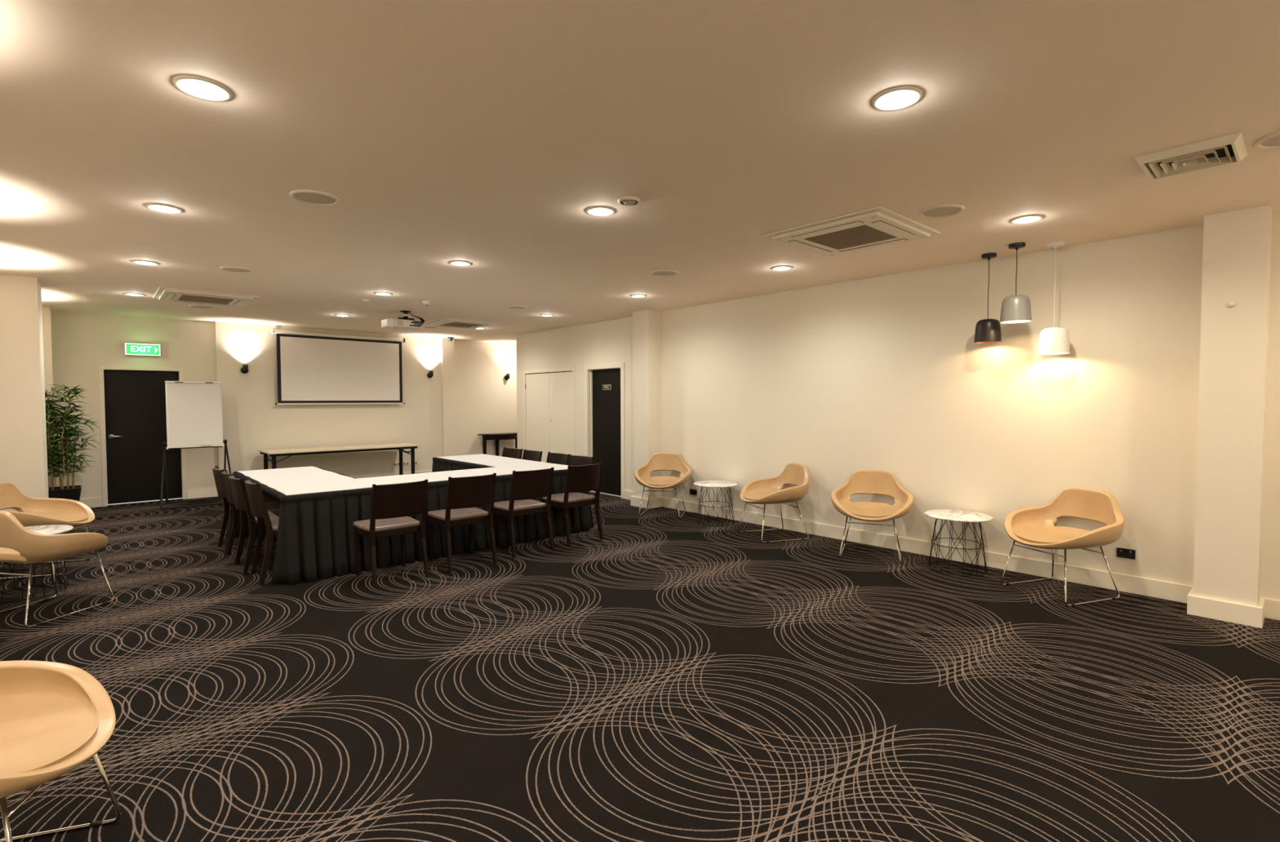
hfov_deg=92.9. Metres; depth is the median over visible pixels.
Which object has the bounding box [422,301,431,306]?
smoke detector
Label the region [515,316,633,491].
wall
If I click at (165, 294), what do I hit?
air conditioner
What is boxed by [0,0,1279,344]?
ceiling
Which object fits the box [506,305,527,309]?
ceiling speaker
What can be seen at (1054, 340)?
pendant lamp
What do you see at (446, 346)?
column
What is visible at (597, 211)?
recessed light
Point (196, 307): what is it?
grille
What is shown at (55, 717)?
lounge chair
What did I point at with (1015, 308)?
pendant lamp
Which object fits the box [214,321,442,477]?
wall
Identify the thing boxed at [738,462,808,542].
lounge chair
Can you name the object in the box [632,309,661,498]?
column
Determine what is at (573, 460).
dining chair
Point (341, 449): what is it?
folding table
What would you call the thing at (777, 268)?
recessed light
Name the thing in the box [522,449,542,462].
dining chair
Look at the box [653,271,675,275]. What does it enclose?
grille
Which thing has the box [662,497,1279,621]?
baseboard
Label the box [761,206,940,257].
air conditioner
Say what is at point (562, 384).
door
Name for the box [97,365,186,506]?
door
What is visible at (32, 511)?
lounge chair
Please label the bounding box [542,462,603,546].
dining chair
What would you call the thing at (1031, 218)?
recessed light
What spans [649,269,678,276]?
ceiling speaker
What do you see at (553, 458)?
dining chair
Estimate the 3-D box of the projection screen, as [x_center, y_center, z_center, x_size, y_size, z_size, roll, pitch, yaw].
[-5.428,-0.920,11.111,2.272,1.323,0.118,-2,3,-44]
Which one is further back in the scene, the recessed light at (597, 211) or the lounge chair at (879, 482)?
the lounge chair at (879, 482)
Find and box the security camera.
[447,337,453,341]
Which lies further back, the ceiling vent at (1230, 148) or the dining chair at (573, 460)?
the dining chair at (573, 460)
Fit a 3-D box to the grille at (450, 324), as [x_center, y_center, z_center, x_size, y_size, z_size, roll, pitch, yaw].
[-2.959,-1.594,10.071,0.510,0.010,0.510,-2,3,-42]
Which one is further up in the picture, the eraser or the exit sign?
the exit sign
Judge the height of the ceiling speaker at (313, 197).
0.013 m
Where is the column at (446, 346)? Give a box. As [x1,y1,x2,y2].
[440,337,455,457]
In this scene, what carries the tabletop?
on the conference table at (315, 538)
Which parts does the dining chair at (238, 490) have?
backrest, leg, leg, seat frame, seat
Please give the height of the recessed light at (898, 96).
0.017 m
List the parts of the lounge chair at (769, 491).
sled leg, sled leg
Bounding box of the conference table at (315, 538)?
[225,453,591,585]
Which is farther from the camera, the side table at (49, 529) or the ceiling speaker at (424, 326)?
the ceiling speaker at (424, 326)
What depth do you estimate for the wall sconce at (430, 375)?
12.26 m
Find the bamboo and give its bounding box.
[44,384,101,501]
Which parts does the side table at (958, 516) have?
wire leg, wire leg, wire leg, wire leg, wire leg, wire leg, wire leg, wire leg, wire leg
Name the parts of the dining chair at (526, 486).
leg, leg, seat frame, seat, leg, backrest, leg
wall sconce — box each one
[240,364,248,373]
[426,371,433,377]
[504,373,509,380]
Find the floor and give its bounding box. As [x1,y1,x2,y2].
[0,492,1279,841]
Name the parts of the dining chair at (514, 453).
leg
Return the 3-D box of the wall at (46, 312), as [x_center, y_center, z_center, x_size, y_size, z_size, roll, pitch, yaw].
[-8.367,-0.130,8.292,0.550,2.842,0.460,-2,3,-42]
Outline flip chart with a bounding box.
[160,381,231,509]
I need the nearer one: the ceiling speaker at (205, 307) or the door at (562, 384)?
the ceiling speaker at (205, 307)
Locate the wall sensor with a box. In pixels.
[1226,301,1235,307]
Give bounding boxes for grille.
[177,294,233,304]
[191,306,209,308]
[222,267,251,272]
[293,192,336,204]
[440,322,481,328]
[508,306,524,308]
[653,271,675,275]
[804,225,897,249]
[922,207,960,217]
[1260,134,1279,146]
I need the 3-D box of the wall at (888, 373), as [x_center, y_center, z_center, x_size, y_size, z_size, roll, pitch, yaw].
[3.058,-0.079,5.946,0.200,2.842,8.150,-2,3,-42]
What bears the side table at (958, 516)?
on the floor
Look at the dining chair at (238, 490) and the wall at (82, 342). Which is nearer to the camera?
the dining chair at (238, 490)
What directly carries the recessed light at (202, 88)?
in the ceiling
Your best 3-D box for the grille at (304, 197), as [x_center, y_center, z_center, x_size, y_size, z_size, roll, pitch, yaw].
[-2.057,-1.412,3.852,0.240,0.002,0.240,-2,3,-42]
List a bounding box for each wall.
[0,274,48,511]
[41,306,57,487]
[51,311,218,506]
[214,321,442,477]
[453,339,517,456]
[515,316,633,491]
[661,213,1279,600]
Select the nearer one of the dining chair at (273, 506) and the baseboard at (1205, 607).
the baseboard at (1205, 607)
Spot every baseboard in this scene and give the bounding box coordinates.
[79,488,217,507]
[353,470,431,478]
[623,489,633,500]
[630,496,662,509]
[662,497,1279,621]
[1186,586,1265,628]
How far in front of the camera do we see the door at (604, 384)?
10.02 m
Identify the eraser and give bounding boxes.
[200,443,212,446]
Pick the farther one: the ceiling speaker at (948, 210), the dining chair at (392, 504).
the dining chair at (392, 504)
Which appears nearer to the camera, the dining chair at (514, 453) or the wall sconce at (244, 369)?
the dining chair at (514, 453)
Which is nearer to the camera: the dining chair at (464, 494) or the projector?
the dining chair at (464, 494)
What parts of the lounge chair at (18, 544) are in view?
sled leg, sled leg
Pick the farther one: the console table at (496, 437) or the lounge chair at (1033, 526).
the console table at (496, 437)
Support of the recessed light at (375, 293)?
in the ceiling
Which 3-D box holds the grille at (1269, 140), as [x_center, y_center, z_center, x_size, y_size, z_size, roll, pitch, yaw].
[3.216,-1.396,2.985,0.240,0.002,0.240,-2,3,-42]
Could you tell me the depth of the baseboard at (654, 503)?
8.80 m
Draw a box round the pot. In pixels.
[48,484,81,501]
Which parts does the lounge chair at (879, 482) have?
sled leg, sled leg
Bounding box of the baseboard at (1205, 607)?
[1186,586,1265,628]
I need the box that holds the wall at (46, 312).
[41,306,57,487]
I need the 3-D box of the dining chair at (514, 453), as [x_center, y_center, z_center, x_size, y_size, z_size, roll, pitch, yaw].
[-2.010,0.831,8.678,0.590,0.865,0.478,-2,3,-45]
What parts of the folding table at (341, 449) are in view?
leg, leg, rail, leg, leg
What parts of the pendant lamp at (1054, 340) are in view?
lamp shade, cord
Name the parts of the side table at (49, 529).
wire leg, wire leg, wire leg, wire leg, wire leg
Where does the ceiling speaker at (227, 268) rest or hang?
attached to the ceiling
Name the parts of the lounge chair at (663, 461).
sled leg, sled leg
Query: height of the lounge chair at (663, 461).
0.821 m
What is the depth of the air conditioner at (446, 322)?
9.92 m
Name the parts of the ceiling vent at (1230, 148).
louver blade, louver blade, louver blade, louver blade, louver blade, louver blade, louver blade, louver blade, louver blade, louver blade, louver blade, louver blade, louver blade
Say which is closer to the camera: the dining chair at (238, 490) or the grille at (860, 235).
the grille at (860, 235)
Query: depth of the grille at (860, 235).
4.71 m
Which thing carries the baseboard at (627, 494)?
attached to the wall at (611, 341)
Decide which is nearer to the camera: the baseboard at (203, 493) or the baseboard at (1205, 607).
the baseboard at (1205, 607)
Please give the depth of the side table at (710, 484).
7.61 m
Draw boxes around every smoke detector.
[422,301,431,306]
[617,196,640,206]
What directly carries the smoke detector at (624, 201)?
attached to the ceiling
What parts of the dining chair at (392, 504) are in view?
leg, leg, seat, seat frame, backrest, leg, leg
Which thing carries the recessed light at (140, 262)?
in the ceiling
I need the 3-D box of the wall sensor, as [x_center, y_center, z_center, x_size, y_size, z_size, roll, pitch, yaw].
[4.074,-0.805,4.190,0.013,0.043,0.044,-2,3,-42]
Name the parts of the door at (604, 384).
sign panel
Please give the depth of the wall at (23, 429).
6.26 m
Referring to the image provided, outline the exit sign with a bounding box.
[124,342,160,356]
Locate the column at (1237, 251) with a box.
[1193,204,1272,606]
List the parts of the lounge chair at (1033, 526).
sled leg, sled leg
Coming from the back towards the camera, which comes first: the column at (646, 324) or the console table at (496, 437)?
the console table at (496, 437)
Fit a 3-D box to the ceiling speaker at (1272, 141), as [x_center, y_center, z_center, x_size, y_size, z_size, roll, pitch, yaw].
[3.216,-1.395,2.985,0.284,0.013,0.284,-2,3,-42]
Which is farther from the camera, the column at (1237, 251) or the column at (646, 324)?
the column at (646, 324)
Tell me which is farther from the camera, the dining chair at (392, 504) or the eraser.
the eraser
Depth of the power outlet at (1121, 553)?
4.88 m
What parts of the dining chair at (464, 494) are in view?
leg, leg, seat, seat frame, leg, backrest, leg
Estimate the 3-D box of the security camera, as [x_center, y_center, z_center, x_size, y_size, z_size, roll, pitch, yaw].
[-3.850,-1.659,12.362,0.128,0.082,0.127,-2,3,-42]
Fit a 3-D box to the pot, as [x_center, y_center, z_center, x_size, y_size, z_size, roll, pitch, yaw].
[-7.744,1.096,8.137,0.408,0.400,0.408,-2,3,-42]
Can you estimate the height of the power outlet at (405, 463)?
0.072 m
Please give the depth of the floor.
3.18 m
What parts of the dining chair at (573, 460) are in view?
backrest, leg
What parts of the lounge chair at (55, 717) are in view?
sled leg, sled leg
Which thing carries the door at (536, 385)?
attached to the door at (562, 384)
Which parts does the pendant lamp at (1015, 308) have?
lamp shade, cord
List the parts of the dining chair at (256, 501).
backrest, leg, leg, seat frame, seat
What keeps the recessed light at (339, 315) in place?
in the ceiling
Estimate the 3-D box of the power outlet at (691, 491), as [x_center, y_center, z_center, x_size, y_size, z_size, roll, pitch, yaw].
[0.734,0.982,8.409,0.016,0.075,0.125,-2,3,-42]
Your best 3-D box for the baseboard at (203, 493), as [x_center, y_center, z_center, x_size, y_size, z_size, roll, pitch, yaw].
[-7.593,1.186,9.312,1.900,0.140,0.020,-2,3,-42]
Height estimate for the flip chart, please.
1.862 m
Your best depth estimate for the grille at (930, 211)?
4.16 m
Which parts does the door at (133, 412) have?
handle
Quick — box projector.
[381,311,425,330]
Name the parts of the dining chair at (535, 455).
backrest, leg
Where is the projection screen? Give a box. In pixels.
[271,329,404,406]
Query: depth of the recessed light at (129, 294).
7.27 m
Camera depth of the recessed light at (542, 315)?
9.13 m
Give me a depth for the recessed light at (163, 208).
4.03 m
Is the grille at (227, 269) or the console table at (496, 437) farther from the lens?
the console table at (496, 437)
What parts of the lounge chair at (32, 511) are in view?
sled leg, sled leg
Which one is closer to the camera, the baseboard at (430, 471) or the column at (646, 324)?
the column at (646, 324)
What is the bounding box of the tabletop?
[238,453,568,495]
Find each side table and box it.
[0,524,73,602]
[693,480,737,526]
[924,509,992,576]
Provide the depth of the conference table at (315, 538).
5.57 m
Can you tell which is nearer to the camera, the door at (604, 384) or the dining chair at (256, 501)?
the dining chair at (256, 501)
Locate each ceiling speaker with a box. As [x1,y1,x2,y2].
[188,305,213,309]
[219,266,254,273]
[289,189,340,206]
[422,325,438,328]
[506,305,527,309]
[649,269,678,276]
[918,204,964,218]
[1253,131,1279,149]
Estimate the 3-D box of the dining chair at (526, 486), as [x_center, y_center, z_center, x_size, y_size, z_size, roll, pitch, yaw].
[-1.221,0.909,6.304,0.478,0.865,0.590,-2,3,-41]
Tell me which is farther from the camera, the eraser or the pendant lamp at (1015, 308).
the eraser
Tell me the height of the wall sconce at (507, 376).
0.141 m
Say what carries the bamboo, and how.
on the floor
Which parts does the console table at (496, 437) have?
leg, leg, leg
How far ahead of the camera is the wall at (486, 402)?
13.32 m
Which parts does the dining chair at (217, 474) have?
backrest, leg, leg, seat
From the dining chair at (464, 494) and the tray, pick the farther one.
the tray
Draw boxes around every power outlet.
[393,462,399,466]
[403,461,408,465]
[689,488,696,495]
[1116,547,1135,559]
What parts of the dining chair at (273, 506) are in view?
backrest, leg, leg, seat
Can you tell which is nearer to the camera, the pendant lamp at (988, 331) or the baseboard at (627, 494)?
the pendant lamp at (988, 331)
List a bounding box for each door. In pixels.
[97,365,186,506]
[523,367,575,455]
[524,373,550,462]
[584,362,624,498]
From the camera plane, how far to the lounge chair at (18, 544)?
4.23 m
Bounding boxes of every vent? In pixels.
[397,320,403,325]
[1133,132,1247,179]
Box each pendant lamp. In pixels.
[973,253,1001,343]
[1000,242,1031,324]
[1037,241,1070,355]
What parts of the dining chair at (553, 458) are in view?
leg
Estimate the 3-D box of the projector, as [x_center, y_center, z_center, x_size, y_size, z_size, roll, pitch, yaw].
[-3.403,-1.451,8.720,0.507,0.255,0.391,-2,3,-42]
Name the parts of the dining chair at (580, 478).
leg, leg, seat frame, seat, leg, backrest, leg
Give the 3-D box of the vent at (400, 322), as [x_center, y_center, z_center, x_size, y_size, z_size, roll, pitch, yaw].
[-3.378,-1.383,8.569,0.080,0.070,0.004,-2,3,-42]
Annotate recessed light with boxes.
[123,293,145,296]
[131,260,159,266]
[145,203,182,213]
[173,75,232,101]
[335,314,349,316]
[374,292,392,295]
[448,260,471,266]
[540,314,553,316]
[586,206,615,216]
[630,294,646,297]
[771,266,792,271]
[871,86,922,111]
[1010,214,1043,223]
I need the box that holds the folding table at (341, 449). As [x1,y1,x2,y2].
[258,443,419,475]
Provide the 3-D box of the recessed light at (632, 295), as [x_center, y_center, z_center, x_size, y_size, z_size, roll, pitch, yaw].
[-0.019,-1.537,7.497,0.200,0.017,0.200,-2,3,-42]
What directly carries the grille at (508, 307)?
attached to the ceiling speaker at (512, 307)
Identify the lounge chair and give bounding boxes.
[0,481,97,579]
[0,510,114,627]
[0,660,121,841]
[634,452,691,519]
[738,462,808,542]
[831,470,913,564]
[1000,487,1124,606]
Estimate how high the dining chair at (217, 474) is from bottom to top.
0.865 m
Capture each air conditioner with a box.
[152,286,259,307]
[423,317,502,329]
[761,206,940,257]
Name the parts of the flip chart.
frame, leg frame, leg frame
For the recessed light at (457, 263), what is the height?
0.017 m
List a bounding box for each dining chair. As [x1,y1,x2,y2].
[212,466,279,555]
[221,470,280,564]
[228,474,279,575]
[244,478,279,586]
[353,479,429,588]
[427,473,497,572]
[493,467,554,558]
[502,447,522,459]
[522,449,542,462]
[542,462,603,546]
[546,452,568,465]
[567,454,594,528]
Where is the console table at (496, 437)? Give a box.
[477,432,517,456]
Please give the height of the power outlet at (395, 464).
0.072 m
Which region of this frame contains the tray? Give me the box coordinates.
[168,446,222,449]
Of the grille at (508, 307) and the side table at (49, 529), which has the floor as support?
the side table at (49, 529)
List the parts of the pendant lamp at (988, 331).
lamp shade, cord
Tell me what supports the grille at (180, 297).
attached to the air conditioner at (165, 294)

